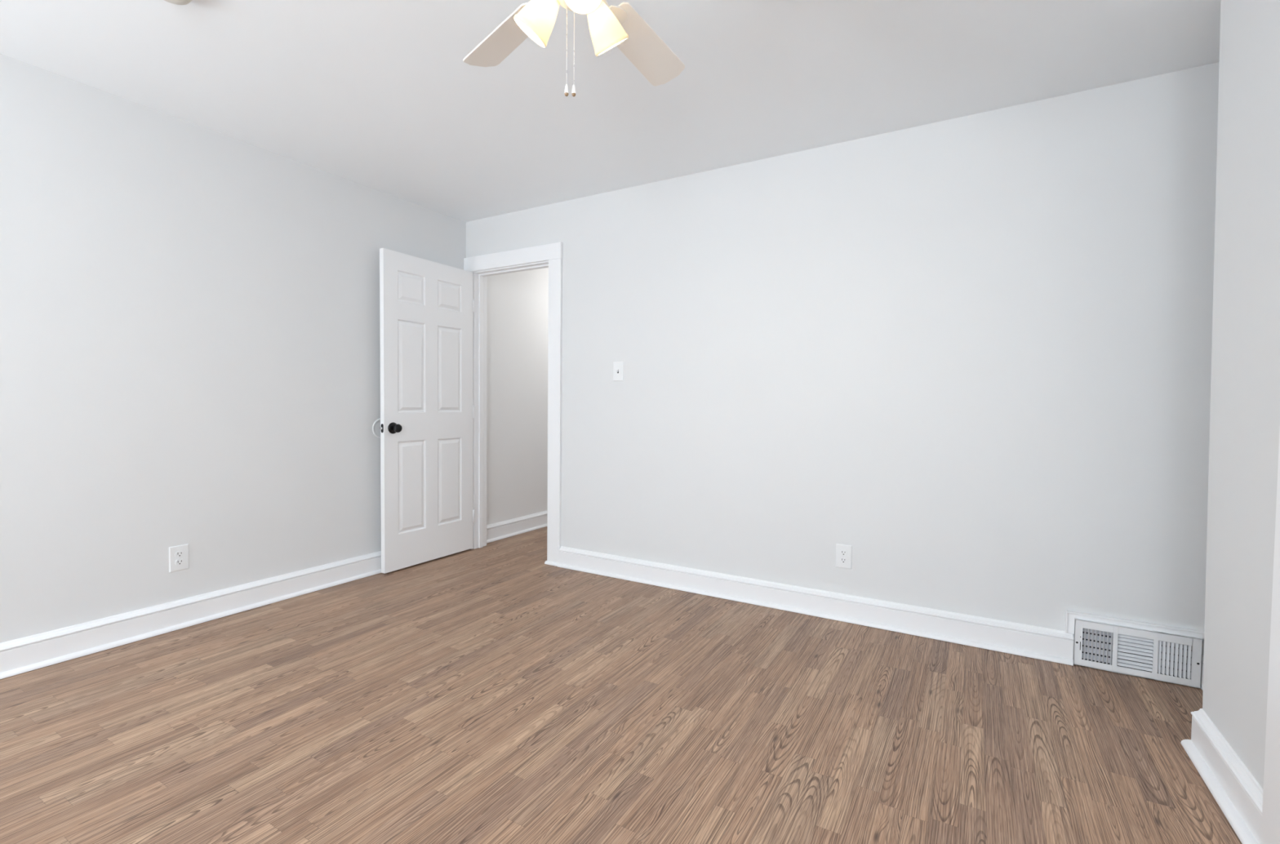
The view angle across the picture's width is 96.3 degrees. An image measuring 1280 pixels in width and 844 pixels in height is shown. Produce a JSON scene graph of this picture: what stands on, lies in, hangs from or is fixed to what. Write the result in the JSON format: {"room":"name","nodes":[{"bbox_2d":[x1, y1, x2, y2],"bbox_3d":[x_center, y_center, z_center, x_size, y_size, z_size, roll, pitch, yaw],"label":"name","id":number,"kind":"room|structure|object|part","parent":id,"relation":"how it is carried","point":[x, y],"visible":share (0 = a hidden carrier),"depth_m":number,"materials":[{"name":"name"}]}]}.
{"room":"empty bedroom","nodes":[
{"label":"empty bedroom","id":0,"kind":"room"},
{"bbox_2d":[0,53,466,643],"bbox_3d":[-3.046,-0.191,1.413,0.120,2.425,6.720,2,2,30],"label":"wall","id":1,"kind":"structure","parent":0,"point":[190,331],"depth_m":2.70,"materials":[{"name":"paint"}]},
{"bbox_2d":[168,543,189,572],"bbox_3d":[-2.212,0.654,2.755,0.008,0.121,0.079,2,2,30],"label":"wall outlet","id":2,"kind":"object","parent":1,"relation":"attached to","point":[178,555],"visible":1,"depth_m":2.75,"materials":[{"name":"plastic"}]},
{"bbox_2d":[175,559,183,565],"bbox_3d":[-2.211,0.673,2.755,0.004,0.028,0.034,2,2,30],"label":"receptacle","id":3,"kind":"object","parent":2,"relation":"attached to","point":[178,562],"depth_m":2.75,"materials":[{"name":"white plastic"}]},
{"bbox_2d":[175,551,183,557],"bbox_3d":[-2.210,0.634,2.753,0.004,0.028,0.034,2,2,30],"label":"receptacle","id":4,"kind":"object","parent":2,"relation":"attached to","point":[178,553],"depth_m":2.75,"materials":[{"name":"white plastic"}]},
{"bbox_2d":[0,551,381,679],"bbox_3d":[-2.961,0.956,1.451,0.044,0.131,6.580,2,2,30],"label":"baseboard","id":5,"kind":"structure","parent":1,"relation":"attached to","point":[27,654],"depth_m":2.70,"materials":[{"name":"paint"}]},
{"bbox_2d":[372,418,380,438],"bbox_3d":[-1.657,0.041,3.678,0.006,0.127,0.127,2,2,30],"label":"door stop","id":6,"kind":"object","parent":1,"relation":"attached to","point":[376,425],"visible":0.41,"depth_m":3.65,"materials":[{"name":"plastic"}]},
{"bbox_2d":[486,267,548,524],"bbox_3d":[0.103,-0.286,5.316,1.620,2.425,3.200,2,2,30],"label":"wall","id":7,"kind":"structure","parent":0,"point":[517,302],"depth_m":4.76,"materials":[{"name":"paint"}]},
{"bbox_2d":[486,510,547,543],"bbox_3d":[-0.483,0.843,5.691,0.044,0.131,2.956,2,2,30],"label":"baseboard","id":8,"kind":"structure","parent":7,"relation":"attached to","point":[508,528],"depth_m":4.75,"materials":[{"name":"paint"}]},
{"bbox_3d":[-0.473,0.898,5.686,0.018,0.019,2.956,2,2,30],"label":"shoe moulding","id":9,"kind":"part","parent":8,"relation":"part of","materials":[{"name":"paint"}]},
{"bbox_3d":[-0.489,0.791,5.693,0.029,0.028,2.956,2,2,30],"label":"cap moulding","id":10,"kind":"part","parent":8,"relation":"part of","materials":[{"name":"paint"}]},
{"bbox_2d":[0,0,1221,222],"bbox_3d":[-0.030,-1.417,1.460,5.260,0.080,9.940,2,2,30],"label":"ceiling","id":11,"kind":"structure","parent":0,"point":[382,95],"depth_m":2.31,"materials":[{"name":"paint"}]},
{"bbox_2d":[164,0,191,4],"bbox_3d":[-1.506,-1.383,1.834,0.142,0.039,0.142,2,2,30],"label":"smoke detector","id":12,"kind":"object","parent":11,"relation":"attached to","point":[175,2],"visible":1,"depth_m":1.87,"materials":[{"name":"plastic"}]},
{"bbox_2d":[462,0,684,96],"bbox_3d":[-0.205,-1.114,1.459,1.013,0.528,1.061,0,2,-24],"label":"ceiling fan","id":13,"kind":"object","parent":11,"relation":"hanging from","point":[621,26],"visible":1,"depth_m":1.66,"materials":[{"name":"white wood"}]},
{"bbox_3d":[-0.405,-1.164,1.739,0.122,0.037,0.384,-1,2,-42],"label":"blade","id":14,"kind":"part","parent":13,"relation":"part of","materials":[{"name":"white laminate"}]},
{"bbox_3d":[-0.273,-1.058,1.502,0.121,0.128,0.100,2,2,30],"label":"lamp shade","id":15,"kind":"part","parent":13,"relation":"part of","materials":[{"name":"white glass"}]},
{"bbox_3d":[-0.190,-0.993,1.493,0.002,0.224,0.003,2,2,30],"label":"pull chain","id":16,"kind":"part","parent":13,"relation":"part of","materials":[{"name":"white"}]},
{"bbox_3d":[-0.172,-0.983,1.496,0.002,0.204,0.003,2,2,30],"label":"pull chain","id":17,"kind":"part","parent":13,"relation":"part of","materials":[{"name":"white metal"}]},
{"bbox_3d":[-0.138,-1.053,1.368,0.111,0.128,0.111,2,2,30],"label":"lamp shade","id":18,"kind":"part","parent":13,"relation":"part of","materials":[{"name":"white glass"}]},
{"bbox_3d":[-0.086,-1.058,1.551,0.100,0.128,0.121,2,2,30],"label":"lamp shade","id":19,"kind":"part","parent":13,"relation":"part of","materials":[{"name":"white glass"}]},
{"bbox_3d":[0.012,-1.161,1.784,0.122,0.037,0.384,2,2,30],"label":"blade","id":20,"kind":"part","parent":13,"relation":"part of","materials":[{"name":"white laminate"}]},
{"bbox_2d":[0,526,1241,843],"bbox_3d":[-0.054,1.077,1.540,5.260,0.060,9.940,2,2,30],"label":"floor","id":21,"kind":"structure","parent":0,"point":[494,693],"depth_m":1.92,"materials":[{"name":"laminate"}]},
{"bbox_2d":[466,62,1219,654],"bbox_3d":[0.889,-0.207,3.075,5.000,2.425,0.120,2,2,30],"label":"wall","id":22,"kind":"structure","parent":0,"point":[969,355],"depth_m":2.74,"materials":[{"name":"paint"}]},
{"bbox_2d":[463,241,562,566],"bbox_3d":[-0.885,-0.123,4.103,0.904,2.157,0.174,2,2,30],"label":"trim","id":23,"kind":"structure","parent":22,"relation":"attached to","point":[547,255],"depth_m":3.98,"materials":[{"name":"paint"}]},
{"bbox_2d":[379,248,474,573],"bbox_3d":[-1.427,-0.070,3.909,0.161,2.030,0.765,2,2,29],"label":"door","id":24,"kind":"structure","parent":23,"relation":"attached to","point":[427,307],"depth_m":3.85,"materials":[{"name":"paint"}]},
{"bbox_3d":[-1.534,0.039,3.616,0.053,0.054,0.054,2,2,29],"label":"knob","id":25,"kind":"part","parent":24,"relation":"part of","materials":[{"name":"black metal"}]},
{"bbox_3d":[-0.834,-0.124,4.164,0.874,2.157,0.018,2,2,30],"label":"hall casing","id":26,"kind":"part","parent":23,"relation":"part of","materials":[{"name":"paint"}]},
{"bbox_3d":[-0.906,-1.146,4.018,0.902,0.106,0.020,2,2,30],"label":"head casing","id":27,"kind":"part","parent":23,"relation":"part of","materials":[{"name":"paint"}]},
{"bbox_3d":[-0.593,0.955,3.871,0.114,0.019,0.018,2,2,30],"label":"shoe moulding","id":28,"kind":"part","parent":23,"relation":"part of","materials":[{"name":"paint"}]},
{"bbox_2d":[613,361,623,381],"bbox_3d":[-0.140,-0.318,3.592,0.075,0.121,0.020,2,2,30],"label":"light switch","id":29,"kind":"object","parent":22,"relation":"attached to","point":[618,366],"visible":1,"depth_m":3.59,"materials":[{"name":"plastic"}]},
{"bbox_2d":[557,546,1073,666],"bbox_3d":[0.655,0.936,3.147,2.768,0.131,0.044,2,2,30],"label":"baseboard","id":30,"kind":"structure","parent":22,"relation":"attached to","point":[1055,646],"depth_m":2.92,"materials":[{"name":"paint"}]},
{"bbox_2d":[835,543,852,568],"bbox_3d":[1.042,0.688,2.935,0.079,0.121,0.008,2,2,30],"label":"wall outlet","id":31,"kind":"object","parent":22,"relation":"attached to","point":[843,552],"visible":1,"depth_m":2.93,"materials":[{"name":"plastic"}]},
{"bbox_2d":[840,557,847,563],"bbox_3d":[1.041,0.708,2.934,0.034,0.028,0.004,2,2,30],"label":"receptacle","id":32,"kind":"object","parent":31,"relation":"attached to","point":[842,560],"depth_m":2.93,"materials":[{"name":"white plastic"}]},
{"bbox_2d":[840,550,847,555],"bbox_3d":[1.041,0.669,2.933,0.034,0.028,0.004,2,2,30],"label":"receptacle","id":33,"kind":"object","parent":31,"relation":"attached to","point":[842,553],"depth_m":2.93,"materials":[{"name":"white plastic"}]},
{"bbox_2d":[1065,610,1204,639],"bbox_3d":[2.044,0.866,2.347,0.490,0.095,0.020,2,2,30],"label":"trim","id":34,"kind":"structure","parent":22,"relation":"attached to","point":[1070,615],"depth_m":2.36,"materials":[{"name":"paint"}]},
{"bbox_2d":[1072,617,1203,688],"bbox_3d":[2.027,0.939,2.352,0.403,0.197,0.032,2,2,30],"label":"air vent","id":35,"kind":"object","parent":22,"relation":"in","point":[1162,656],"visible":0.98,"depth_m":2.34,"materials":[{"name":"white metal"}]},
{"bbox_3d":[2.029,0.999,2.359,0.372,0.020,0.009,2,2,30],"label":"damper blade","id":36,"kind":"part","parent":35,"relation":"part of","materials":[{"name":"silver metal"}]},
{"bbox_3d":[2.029,0.971,2.358,0.372,0.020,0.009,2,2,30],"label":"damper blade","id":37,"kind":"part","parent":35,"relation":"part of","materials":[{"name":"silver metal"}]},
{"bbox_3d":[2.030,0.885,2.356,0.372,0.020,0.009,2,2,30],"label":"damper blade","id":38,"kind":"part","parent":35,"relation":"part of","materials":[{"name":"silver metal"}]},
{"bbox_3d":[2.029,0.914,2.357,0.372,0.020,0.009,2,2,30],"label":"damper blade","id":39,"kind":"part","parent":35,"relation":"part of","materials":[{"name":"silver metal"}]},
{"bbox_3d":[2.029,0.942,2.357,0.372,0.020,0.009,2,2,30],"label":"damper blade","id":40,"kind":"part","parent":35,"relation":"part of","materials":[{"name":"silver metal"}]},
{"bbox_2d":[1200,653,1204,690],"bbox_3d":[2.597,0.992,2.014,0.923,0.131,0.044,2,2,30],"label":"baseboard","id":41,"kind":"structure","parent":22,"relation":"attached to","point":[1202,658],"depth_m":2.24,"materials":[{"name":"paint"}]},
{"bbox_2d":[1202,0,1279,788],"bbox_3d":[0.714,-0.073,-1.105,1.084,2.425,6.162,2,2,30],"label":"wall","id":42,"kind":"structure","parent":0,"point":[1245,410],"depth_m":1.60,"materials":[{"name":"paint"}]},
{"bbox_2d":[1180,708,1262,843],"bbox_3d":[1.651,0.995,1.621,0.050,0.131,0.560,2,2,30],"label":"baseboard","id":43,"kind":"structure","parent":42,"relation":"attached to","point":[1236,791],"depth_m":1.60,"materials":[{"name":"paint"}]},
{"bbox_3d":[1.660,0.944,1.614,0.029,0.028,0.560,2,2,30],"label":"cap moulding","id":44,"kind":"part","parent":43,"relation":"part of","materials":[{"name":"paint"}]},
{"bbox_2d":[1260,431,1279,843],"bbox_3d":[1.268,-0.001,0.908,0.038,2.160,1.022,2,2,30],"label":"trim","id":45,"kind":"structure","parent":42,"relation":"attached to","point":[1270,826],"depth_m":1.35,"materials":[{"name":"paint"}]}
]}

